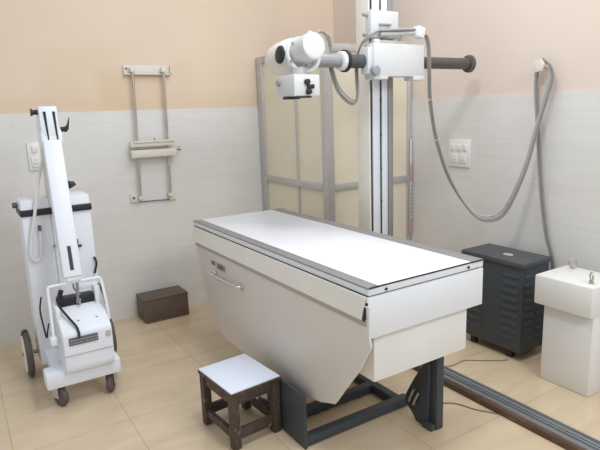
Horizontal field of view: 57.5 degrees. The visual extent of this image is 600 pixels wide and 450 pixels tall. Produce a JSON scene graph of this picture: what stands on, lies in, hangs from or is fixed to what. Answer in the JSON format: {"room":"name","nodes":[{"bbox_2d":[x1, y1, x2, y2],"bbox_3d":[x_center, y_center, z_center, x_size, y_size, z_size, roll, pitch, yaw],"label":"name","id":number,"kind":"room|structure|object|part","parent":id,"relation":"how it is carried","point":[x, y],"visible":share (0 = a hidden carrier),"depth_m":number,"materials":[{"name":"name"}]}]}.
{"room":"radiology room","nodes":[
{"label":"radiology room","id":0,"kind":"room"},
{"bbox_2d":[0,0,333,113],"bbox_3d":[-1.599,-0.731,3.823,4.677,3.000,0.094,-9,14,-31],"label":"wall","id":1,"kind":"structure","parent":0,"point":[67,55],"depth_m":3.95,"materials":[{"name":"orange paint"}]},
{"bbox_2d":[26,142,40,170],"bbox_3d":[-1.781,-0.461,3.676,0.087,0.188,0.025,-9,14,-31],"label":"wall socket","id":2,"kind":"object","parent":1,"relation":"attached to","point":[33,150],"visible":0.84,"depth_m":3.67,"materials":[{"name":"white plastic"}]},
{"bbox_2d":[0,107,262,345],"bbox_3d":[-1.586,-0.011,3.903,4.583,1.558,0.006,-9,14,-31],"label":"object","id":3,"kind":"structure","parent":1,"relation":"attached to","point":[140,247],"depth_m":4.12,"materials":[{"name":"tile"}]},
{"bbox_2d":[123,65,180,202],"bbox_3d":[-1.092,-0.666,4.043,0.393,1.003,0.093,-9,14,-31],"label":"holder","id":4,"kind":"object","parent":1,"relation":"attached to","point":[132,70],"visible":1,"depth_m":4.02,"materials":[{"name":"metal"}]},
{"bbox_3d":[-1.190,-0.656,3.983,0.047,0.931,0.018,-9,14,-31],"label":"rod","id":5,"kind":"part","parent":4,"relation":"part of","materials":[{"name":"metal"}]},
{"bbox_3d":[-0.998,-0.688,4.101,0.043,0.930,0.018,-9,14,-31],"label":"rod","id":6,"kind":"part","parent":4,"relation":"part of","materials":[{"name":"metal"}]},
{"bbox_2d":[0,300,599,449],"bbox_3d":[-0.285,1.133,2.185,4.677,0.080,4.790,-9,14,-31],"label":"floor","id":7,"kind":"structure","parent":0,"point":[155,403],"depth_m":2.85,"materials":[{"name":"tile"}]},
{"bbox_2d":[12,106,120,405],"bbox_3d":[-1.337,0.138,3.083,0.530,1.580,0.752,-9,14,-31],"label":"portable x-ray machine","id":8,"kind":"object","parent":7,"relation":"on","point":[75,335],"visible":1,"depth_m":3.00,"materials":[{"name":"white plastic"}]},
{"bbox_3d":[-1.600,-0.110,3.066,0.027,0.032,0.032,-9,14,-31],"label":"knob","id":9,"kind":"part","parent":8,"relation":"part of","materials":[{"name":"black plastic"}]},
{"bbox_3d":[-1.444,-0.611,2.966,0.034,0.040,0.039,-9,14,-31],"label":"pin knob","id":10,"kind":"part","parent":8,"relation":"part of","materials":[{"name":"black plastic"}]},
{"bbox_3d":[-1.460,-0.081,3.054,0.041,0.580,0.158,7,15,37],"label":"power cord","id":11,"kind":"part","parent":8,"relation":"part of","materials":[{"name":"white plastic"}]},
{"bbox_3d":[-1.306,0.385,2.967,0.025,0.071,0.051,6,14,35],"label":"clamp lever","id":12,"kind":"part","parent":8,"relation":"part of","materials":[{"name":"black plastic"}]},
{"bbox_3d":[-1.296,-0.089,2.974,0.097,0.735,0.312,-8,13,-28],"label":"folding arm","id":13,"kind":"part","parent":8,"relation":"part of","materials":[{"name":"white plastic"}]},
{"bbox_3d":[-1.308,-0.562,3.060,0.038,0.081,0.025,-9,14,-31],"label":"lever","id":14,"kind":"part","parent":8,"relation":"part of","materials":[{"name":"black plastic"}]},
{"bbox_3d":[-1.263,-0.224,3.019,0.048,0.046,0.047,-9,14,-31],"label":"knob","id":15,"kind":"part","parent":8,"relation":"part of","materials":[{"name":"black plastic"}]},
{"bbox_3d":[-1.218,0.287,2.939,0.070,0.040,0.040,-9,14,-31],"label":"arm","id":16,"kind":"part","parent":8,"relation":"part of","materials":[{"name":"white plastic"}]},
{"bbox_3d":[-1.278,0.765,3.127,0.382,0.090,0.470,-9,14,-31],"label":"frame","id":17,"kind":"part","parent":8,"relation":"part of","materials":[{"name":"white plastic"}]},
{"bbox_3d":[-1.133,0.599,2.865,0.144,0.040,0.006,-9,14,-31],"label":"label plate","id":18,"kind":"part","parent":8,"relation":"part of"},
{"bbox_2d":[136,285,188,323],"bbox_3d":[-1.054,0.609,4.204,0.340,0.184,0.207,-9,14,-31],"label":"wooden box","id":19,"kind":"object","parent":7,"relation":"on","point":[162,304],"visible":1,"depth_m":4.13,"materials":[{"name":"brown wood"}]},
{"bbox_3d":[-1.058,0.526,4.187,0.340,0.014,0.207,-9,14,-31],"label":"lid","id":20,"kind":"part","parent":19,"relation":"part of","materials":[{"name":"brown wood"}]},
{"bbox_2d":[198,353,281,449],"bbox_3d":[-0.292,0.848,2.654,0.270,0.289,0.326,-11,14,-36],"label":"step stool","id":21,"kind":"object","parent":7,"relation":"on","point":[240,379],"visible":1,"depth_m":2.58,"materials":[{"name":"white laminate"}]},
{"bbox_3d":[-0.462,0.856,2.699,0.040,0.267,0.040,-11,14,-36],"label":"leg","id":22,"kind":"part","parent":21,"relation":"part of","materials":[{"name":"brown wood"}]},
{"bbox_3d":[-0.298,0.894,2.484,0.040,0.267,0.040,-11,14,-36],"label":"leg","id":23,"kind":"part","parent":21,"relation":"part of","materials":[{"name":"brown wood"}]},
{"bbox_3d":[-0.285,0.823,2.829,0.040,0.267,0.040,-11,14,-36],"label":"leg","id":24,"kind":"part","parent":21,"relation":"part of","materials":[{"name":"brown wood"}]},
{"bbox_3d":[-0.120,0.861,2.613,0.040,0.267,0.040,-11,14,-36],"label":"leg","id":25,"kind":"part","parent":21,"relation":"part of","materials":[{"name":"brown wood"}]},
{"bbox_2d":[256,43,411,240],"bbox_3d":[0.266,-0.385,4.425,0.798,1.946,0.990,-9,14,-31],"label":"door","id":26,"kind":"structure","parent":7,"relation":"on","point":[309,146],"depth_m":4.06,"materials":[{"name":"glass"}]},
{"bbox_3d":[-0.287,-0.402,4.607,0.040,1.945,0.090,-9,14,-31],"label":"post","id":27,"kind":"part","parent":26,"relation":"part of","materials":[{"name":"metal"}]},
{"bbox_3d":[-0.150,-0.821,4.276,0.010,0.898,0.480,-9,14,-31],"label":"panel","id":28,"kind":"part","parent":26,"relation":"part of","materials":[{"name":"beige glass"}]},
{"bbox_3d":[-0.117,0.094,4.465,0.010,0.868,0.480,-9,14,-31],"label":"panel","id":29,"kind":"part","parent":26,"relation":"part of","materials":[{"name":"beige glass"}]},
{"bbox_3d":[-0.037,-0.329,4.222,0.040,0.052,0.840,-9,14,-31],"label":"rail","id":30,"kind":"part","parent":26,"relation":"part of","materials":[{"name":"metal"}]},
{"bbox_3d":[0.081,-0.756,3.919,0.010,0.898,0.340,-9,14,-31],"label":"panel","id":31,"kind":"part","parent":26,"relation":"part of","materials":[{"name":"beige glass"}]},
{"bbox_3d":[0.114,0.159,4.108,0.010,0.868,0.340,-9,14,-31],"label":"panel","id":32,"kind":"part","parent":26,"relation":"part of","materials":[{"name":"beige glass"}]},
{"bbox_3d":[0.204,-0.263,3.848,0.060,1.945,0.060,-9,14,-31],"label":"post","id":33,"kind":"part","parent":26,"relation":"part of","materials":[{"name":"metal"}]},
{"bbox_3d":[0.490,-1.242,3.853,0.698,0.052,0.040,-9,14,-31],"label":"rail","id":34,"kind":"part","parent":26,"relation":"part of","materials":[{"name":"metal"}]},
{"bbox_3d":[0.374,-0.756,3.866,0.383,0.898,0.010,-9,14,-31],"label":"panel","id":35,"kind":"part","parent":26,"relation":"part of","materials":[{"name":"beige laminate"}]},
{"bbox_3d":[0.408,0.160,4.055,0.383,0.868,0.010,-9,14,-31],"label":"panel","id":36,"kind":"part","parent":26,"relation":"part of","materials":[{"name":"beige glass"}]},
{"bbox_3d":[0.523,-0.312,4.045,0.698,0.052,0.040,-9,14,-31],"label":"rail","id":37,"kind":"part","parent":26,"relation":"part of","materials":[{"name":"metal"}]},
{"bbox_3d":[0.715,0.109,4.244,0.285,0.868,0.010,-9,14,-31],"label":"panel","id":38,"kind":"part","parent":26,"relation":"part of","materials":[{"name":"beige glass"}]},
{"bbox_3d":[0.681,-0.806,4.056,0.285,0.898,0.010,-9,14,-31],"label":"panel","id":39,"kind":"part","parent":26,"relation":"part of","materials":[{"name":"beige glass"}]},
{"bbox_3d":[0.835,-0.366,4.236,0.040,1.945,0.040,-9,14,-31],"label":"post","id":40,"kind":"part","parent":26,"relation":"part of","materials":[{"name":"metal"}]},
{"bbox_2d":[409,139,411,233],"bbox_3d":[0.856,-0.290,4.225,0.020,0.740,0.012,-9,14,-31],"label":"strip","id":41,"kind":"object","parent":26,"relation":"attached to","point":[410,170],"visible":1,"depth_m":4.23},
{"bbox_2d":[192,208,483,449],"bbox_3d":[0.049,0.481,2.981,0.713,0.850,1.772,-9,14,-31],"label":"table","id":42,"kind":"object","parent":7,"relation":"on","point":[324,305],"visible":0.94,"depth_m":2.51,"materials":[{"name":"white metal"}]},
{"bbox_3d":[-0.459,0.246,3.169,0.004,0.040,0.120,-9,14,-31],"label":"name plate","id":43,"kind":"part","parent":42,"relation":"part of","materials":[{"name":"metal"}]},
{"bbox_3d":[-0.425,0.312,3.097,0.041,0.026,0.385,-9,14,-31],"label":"handle","id":44,"kind":"part","parent":42,"relation":"part of","materials":[{"name":"silver metal"}]},
{"bbox_3d":[-0.187,0.466,2.798,0.008,0.590,1.724,-9,14,-31],"label":"panel","id":45,"kind":"part","parent":42,"relation":"part of","materials":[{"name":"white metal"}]},
{"bbox_3d":[-0.192,0.103,2.772,0.052,0.008,1.746,-9,14,-31],"label":"edge rail","id":46,"kind":"part","parent":42,"relation":"part of","materials":[{"name":"metal"}]},
{"bbox_3d":[0.058,0.078,2.928,0.638,0.025,1.743,-9,14,-31],"label":"frame","id":47,"kind":"part","parent":42,"relation":"part of","materials":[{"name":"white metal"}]},
{"bbox_3d":[0.299,0.023,3.075,0.067,0.008,1.746,-9,14,-31],"label":"edge rail","id":48,"kind":"part","parent":42,"relation":"part of","materials":[{"name":"metal"}]},
{"bbox_3d":[0.592,0.741,2.628,0.075,0.446,0.195,-9,14,-31],"label":"leg","id":49,"kind":"part","parent":42,"relation":"part of","materials":[{"name":"metal"}]},
{"bbox_2d":[443,402,501,415],"bbox_3d":[0.792,0.926,2.777,0.433,0.005,0.087,0,12,12],"label":"wire","id":50,"kind":"object","parent":7,"relation":"on","point":[444,402],"visible":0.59,"depth_m":2.76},
{"bbox_2d":[447,359,507,366],"bbox_3d":[1.040,0.816,3.268,0.408,0.005,0.056,-4,12,-8],"label":"wire","id":51,"kind":"object","parent":7,"relation":"on","point":[506,359],"visible":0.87,"depth_m":3.27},
{"bbox_2d":[411,364,599,449],"bbox_3d":[0.980,0.892,2.808,0.112,0.050,2.740,-9,14,-31],"label":"rail","id":52,"kind":"object","parent":7,"relation":"on","point":[563,435],"visible":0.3,"depth_m":2.64,"materials":[{"name":"grey metal"}]},
{"bbox_2d":[265,0,475,235],"bbox_3d":[0.400,-0.603,3.200,1.433,2.742,0.497,-11,15,-38],"label":"machine","id":53,"kind":"object","parent":52,"relation":"on","point":[378,59],"visible":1,"depth_m":3.08,"materials":[{"name":"white metal"}]},
{"bbox_3d":[-0.040,-0.613,2.638,0.058,0.012,0.070,-9,14,-31],"label":"plate","id":54,"kind":"part","parent":53,"relation":"part of","materials":[{"name":"black plastic"}]},
{"bbox_3d":[0.011,-0.610,2.607,0.085,0.008,0.038,-9,14,-31],"label":"plate","id":55,"kind":"part","parent":53,"relation":"part of","materials":[{"name":"black plastic"}]},
{"bbox_3d":[0.035,-0.677,2.579,0.026,0.026,0.022,-9,14,-31],"label":"knob","id":56,"kind":"part","parent":53,"relation":"part of","materials":[{"name":"black plastic"}]},
{"bbox_3d":[0.051,-0.658,2.596,0.034,0.020,0.016,-9,14,-31],"label":"lever","id":57,"kind":"part","parent":53,"relation":"part of","materials":[{"name":"black plastic"}]},
{"bbox_3d":[0.447,-0.681,3.221,0.052,2.600,0.016,-9,14,-31],"label":"guide rail","id":58,"kind":"part","parent":53,"relation":"part of","materials":[{"name":"metal"}]},
{"bbox_3d":[0.407,-0.831,2.940,0.052,0.052,0.027,-9,14,-31],"label":"lock knob","id":59,"kind":"part","parent":53,"relation":"part of","materials":[{"name":"grey plastic"}]},
{"bbox_3d":[0.501,-0.690,3.254,0.044,2.600,0.016,-9,14,-31],"label":"guide rail","id":60,"kind":"part","parent":53,"relation":"part of","materials":[{"name":"metal"}]},
{"bbox_3d":[0.548,-1.064,3.035,0.253,0.039,0.026,-8,13,-26],"label":"cable rod","id":61,"kind":"part","parent":53,"relation":"part of","materials":[{"name":"white metal"}]},
{"bbox_3d":[0.647,-0.940,3.161,0.965,0.068,0.068,-9,14,-31],"label":"cross arm","id":62,"kind":"part","parent":53,"relation":"part of"},
{"bbox_2d":[461,243,551,356],"bbox_3d":[1.269,0.469,3.416,0.265,0.612,0.456,-9,14,-31],"label":"base cabinet","id":63,"kind":"object","parent":7,"relation":"on","point":[508,317],"visible":0.88,"depth_m":3.27,"materials":[{"name":"grey metal"}]},
{"bbox_3d":[1.097,0.440,3.451,0.008,0.406,0.110,-9,14,-31],"label":"louvre panel","id":64,"kind":"part","parent":63,"relation":"part of","materials":[{"name":"black metal"}]},
{"bbox_3d":[1.259,0.187,3.358,0.265,0.032,0.456,-9,14,-31],"label":"lid","id":65,"kind":"part","parent":63,"relation":"part of","materials":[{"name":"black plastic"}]},
{"bbox_3d":[1.239,0.480,3.231,0.008,0.406,0.110,-9,14,-31],"label":"louvre panel","id":66,"kind":"part","parent":63,"relation":"part of","materials":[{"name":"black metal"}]},
{"bbox_3d":[1.339,0.483,3.200,0.085,0.406,0.008,-9,14,-31],"label":"louvre panel","id":67,"kind":"part","parent":63,"relation":"part of","materials":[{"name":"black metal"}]},
{"bbox_3d":[1.436,0.467,3.259,0.085,0.406,0.008,-9,14,-31],"label":"louvre panel","id":68,"kind":"part","parent":63,"relation":"part of","materials":[{"name":"black metal"}]},
{"bbox_2d":[534,258,599,396],"bbox_3d":[1.483,0.532,2.942,0.288,0.663,0.323,-9,14,-31],"label":"pedestal","id":69,"kind":"object","parent":7,"relation":"on","point":[569,295],"visible":1,"depth_m":2.86,"materials":[{"name":"white ceramic"}]},
{"bbox_2d":[333,0,599,99],"bbox_3d":[1.618,-0.683,3.025,0.094,3.000,4.696,-9,14,-31],"label":"wall","id":70,"kind":"structure","parent":0,"point":[505,38],"depth_m":3.42,"materials":[{"name":"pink paint"}]},
{"bbox_2d":[449,140,470,167],"bbox_3d":[1.103,-0.496,3.788,0.020,0.186,0.187,-9,14,-31],"label":"wall socket","id":71,"kind":"object","parent":70,"relation":"attached to","point":[459,150],"visible":1,"depth_m":3.77,"materials":[{"name":"white plastic"}]},
{"bbox_2d":[411,90,599,345],"bbox_3d":[1.603,0.030,3.143,0.006,1.558,4.690,-9,14,-31],"label":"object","id":72,"kind":"structure","parent":70,"relation":"attached to","point":[499,129],"depth_m":3.46,"materials":[{"name":"tile"}]},
{"bbox_2d":[532,59,548,72],"bbox_3d":[1.393,-0.916,3.145,0.083,0.075,0.079,-9,14,-31],"label":"wall hook","id":73,"kind":"object","parent":70,"relation":"attached to","point":[538,65],"visible":1,"depth_m":3.12,"materials":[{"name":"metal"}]},
{"bbox_2d":[424,34,554,269],"bbox_3d":[1.142,-0.177,3.306,0.799,1.889,0.176,0,12,9],"label":"cable bundle","id":74,"kind":"object","parent":73,"relation":"hanging from","point":[539,114],"visible":0.86,"depth_m":3.24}
]}

